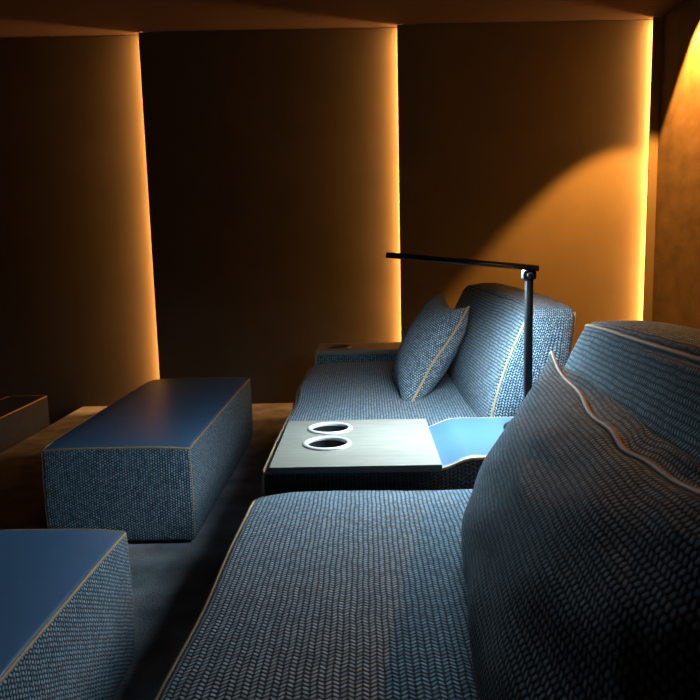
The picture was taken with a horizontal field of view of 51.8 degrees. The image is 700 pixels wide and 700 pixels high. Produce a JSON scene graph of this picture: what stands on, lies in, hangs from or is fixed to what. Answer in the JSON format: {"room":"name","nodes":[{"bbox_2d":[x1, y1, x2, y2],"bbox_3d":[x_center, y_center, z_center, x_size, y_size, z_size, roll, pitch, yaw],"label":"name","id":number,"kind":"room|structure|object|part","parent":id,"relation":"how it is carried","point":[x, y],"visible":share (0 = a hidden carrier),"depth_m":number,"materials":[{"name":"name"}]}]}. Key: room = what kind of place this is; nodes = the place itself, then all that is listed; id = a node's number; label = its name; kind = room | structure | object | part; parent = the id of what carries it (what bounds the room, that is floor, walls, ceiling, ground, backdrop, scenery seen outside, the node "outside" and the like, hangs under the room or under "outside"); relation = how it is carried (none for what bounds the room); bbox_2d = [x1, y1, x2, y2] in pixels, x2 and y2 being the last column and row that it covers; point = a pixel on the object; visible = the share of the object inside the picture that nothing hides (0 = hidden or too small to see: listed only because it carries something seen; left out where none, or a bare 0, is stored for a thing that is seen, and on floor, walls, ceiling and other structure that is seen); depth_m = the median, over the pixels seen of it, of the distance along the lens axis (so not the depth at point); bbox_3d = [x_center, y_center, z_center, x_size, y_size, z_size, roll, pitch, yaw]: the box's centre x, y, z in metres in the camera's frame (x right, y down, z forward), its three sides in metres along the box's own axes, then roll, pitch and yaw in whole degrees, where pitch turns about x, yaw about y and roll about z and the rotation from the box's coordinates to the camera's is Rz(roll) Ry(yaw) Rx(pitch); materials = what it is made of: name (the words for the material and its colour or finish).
{"room":"home theater","nodes":[
{"label":"home theater","id":0,"kind":"room"},
{"bbox_2d":[0,403,292,699],"bbox_3d":[0.134,1.208,1.777,4.260,0.700,7.580,-1,8,1],"label":"floor","id":1,"kind":"structure","parent":0,"point":[172,582],"depth_m":2.71,"materials":[{"name":"grey carpet"}]},
{"bbox_2d":[0,529,134,699],"bbox_3d":[-0.876,0.748,1.260,0.593,0.405,1.365,-1,8,1],"label":"ottoman","id":2,"kind":"object","parent":1,"relation":"on","point":[67,630],"visible":1,"depth_m":1.60,"materials":[{"name":"blue fabric"}]},
{"bbox_2d":[41,377,252,542],"bbox_3d":[-0.856,0.439,3.414,0.587,0.405,1.462,-1,8,1],"label":"ottoman","id":3,"kind":"object","parent":1,"relation":"on","point":[152,465],"visible":0.95,"depth_m":2.72,"materials":[{"name":"blue fabric"}]},
{"bbox_2d":[314,353,396,365],"bbox_3d":[0.336,0.227,4.231,1.082,0.538,0.337,-1,8,1],"label":"module","id":4,"kind":"object","parent":1,"relation":"on","point":[319,359],"visible":0.07,"depth_m":4.05,"materials":[{"name":"blue fabric"}]},
{"bbox_2d":[316,342,400,353],"bbox_3d":[0.162,0.004,4.183,0.698,0.067,0.315,-1,8,1],"label":"tray","id":5,"kind":"object","parent":4,"relation":"on","point":[382,347],"visible":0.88,"depth_m":4.11,"materials":[{"name":"brown wood"}]},
{"bbox_2d":[262,417,512,495],"bbox_3d":[0.297,0.521,2.181,1.082,0.538,0.469,-1,8,1],"label":"sofa armrest","id":6,"kind":"object","parent":1,"relation":"on","point":[462,445],"visible":0.2,"depth_m":1.94,"materials":[{"name":"blue leather"}]},
{"bbox_2d":[269,419,441,473],"bbox_3d":[0.020,0.297,2.159,0.457,0.067,0.514,-1,8,1],"label":"tray","id":7,"kind":"object","parent":6,"relation":"on","point":[379,445],"visible":1,"depth_m":2.07,"materials":[{"name":"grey wood"}]},
{"bbox_2d":[385,252,538,428],"bbox_3d":[0.359,-0.025,2.162,0.495,0.546,0.144,-1,8,1],"label":"reading lamp","id":8,"kind":"object","parent":6,"relation":"on","point":[528,273],"visible":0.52,"depth_m":2.12,"materials":[{"name":"black metal"}]},
{"bbox_3d":[0.331,-0.262,2.129,0.450,0.066,0.032,-1,8,1],"label":"arm","id":9,"kind":"part","parent":8,"relation":"part of","materials":[{"name":"black metal"}]},
{"bbox_2d":[153,320,699,699],"bbox_3d":[0.256,0.490,0.998,1.112,0.936,1.844,-1,8,1],"label":"sofa","id":10,"kind":"object","parent":1,"relation":"on","point":[347,594],"visible":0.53,"depth_m":1.26,"materials":[{"name":"blue fabric"}]},
{"bbox_2d":[153,489,476,699],"bbox_3d":[0.260,0.672,1.029,1.112,0.426,1.815,-1,8,1],"label":"seat cushion","id":11,"kind":"object","parent":10,"relation":"on","point":[347,594],"depth_m":1.24,"materials":[{"name":"blue fabric"}]},
{"bbox_2d":[462,351,699,699],"bbox_3d":[0.316,0.266,1.145,0.268,0.402,1.322,0,8,8],"label":"cushion","id":12,"kind":"object","parent":10,"relation":"on","point":[581,524],"visible":1,"depth_m":0.83,"materials":[{"name":"blue fabric"}]},
{"bbox_2d":[564,320,699,463],"bbox_3d":[0.572,0.270,0.960,0.320,0.505,1.844,-1,8,1],"label":"cushion","id":13,"kind":"object","parent":10,"relation":"on","point":[651,369],"depth_m":1.33,"materials":[{"name":"blue fabric"}]},
{"bbox_2d":[281,283,575,430],"bbox_3d":[0.299,0.185,3.209,1.110,0.912,1.599,-1,8,1],"label":"sofa","id":14,"kind":"object","parent":1,"relation":"on","point":[485,377],"visible":0.41,"depth_m":2.73,"materials":[{"name":"blue fabric"}]},
{"bbox_2d":[282,362,476,429],"bbox_3d":[0.303,0.355,3.238,1.110,0.428,1.570,-1,8,1],"label":"seat cushion","id":15,"kind":"object","parent":14,"relation":"on","point":[343,390],"depth_m":2.93,"materials":[{"name":"blue fabric"}]},
{"bbox_2d":[393,292,469,401],"bbox_3d":[0.348,-0.021,3.143,0.320,0.421,0.692,-1,8,1],"label":"cushion","id":16,"kind":"object","parent":14,"relation":"on","point":[432,341],"visible":0.97,"depth_m":2.98,"materials":[{"name":"blue fabric"}]},
{"bbox_2d":[446,283,573,416],"bbox_3d":[0.610,-0.036,3.171,0.314,0.480,1.599,-1,8,1],"label":"cushion","id":17,"kind":"object","parent":14,"relation":"on","point":[486,373],"depth_m":2.52,"materials":[{"name":"blue fabric"}]},
{"bbox_2d":[0,0,682,37],"bbox_3d":[-1.308,-1.699,1.286,7.000,0.150,7.780,-1,8,1],"label":"ceiling","id":18,"kind":"structure","parent":0,"point":[18,18],"depth_m":4.53,"materials":[{"name":"paint"}]},
{"bbox_2d":[652,0,699,328],"bbox_3d":[2.120,-0.412,1.273,0.200,2.555,7.515,-1,8,1],"label":"wall","id":19,"kind":"structure","parent":0,"point":[676,277],"depth_m":4.54,"materials":[{"name":"wood"}]},
{"bbox_3d":[-3.360,1.503,1.885,2.740,0.250,7.580,-1,8,1],"label":"floor","id":20,"kind":"structure","parent":0,"visible":0},
{"bbox_2d":[0,395,49,452],"bbox_3d":[-2.570,0.802,3.478,1.178,0.648,2.560,-1,8,1],"label":"sofa","id":21,"kind":"object","parent":20,"relation":"on","point":[21,417],"visible":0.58,"depth_m":4.38,"materials":[{"name":"leather"}]},
{"bbox_3d":[-1.198,-0.548,5.246,7.000,3.255,0.265,-1,8,1],"label":"wall","id":22,"kind":"structure","parent":0,"visible":0},
{"bbox_2d":[0,35,159,424],"bbox_3d":[-2.216,-0.625,5.091,1.816,3.001,0.038,-1,8,-1],"label":"wall panel","id":23,"kind":"object","parent":22,"relation":"attached to","point":[78,329],"visible":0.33,"depth_m":5.04,"materials":[{"name":"wood"}]},
{"bbox_2d":[138,28,400,403],"bbox_3d":[-0.486,-0.884,5.022,1.798,2.551,0.038,-1,8,-1],"label":"wall panel","id":24,"kind":"object","parent":22,"relation":"attached to","point":[272,156],"visible":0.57,"depth_m":4.98,"materials":[{"name":"wood"}]},
{"bbox_2d":[397,20,652,347],"bbox_3d":[1.208,-0.919,4.985,1.735,2.551,0.038,-1,8,-1],"label":"wall panel","id":25,"kind":"object","parent":22,"relation":"attached to","point":[520,142],"visible":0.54,"depth_m":4.91,"materials":[{"name":"wood"}]},
{"bbox_2d":[643,17,662,320],"bbox_3d":[2.057,-0.932,4.935,0.060,2.551,0.040,-1,8,1],"label":"wall panel","id":26,"kind":"object","parent":22,"relation":"attached to","point":[657,21],"visible":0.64,"depth_m":4.87,"materials":[{"name":"wood"}]}
]}

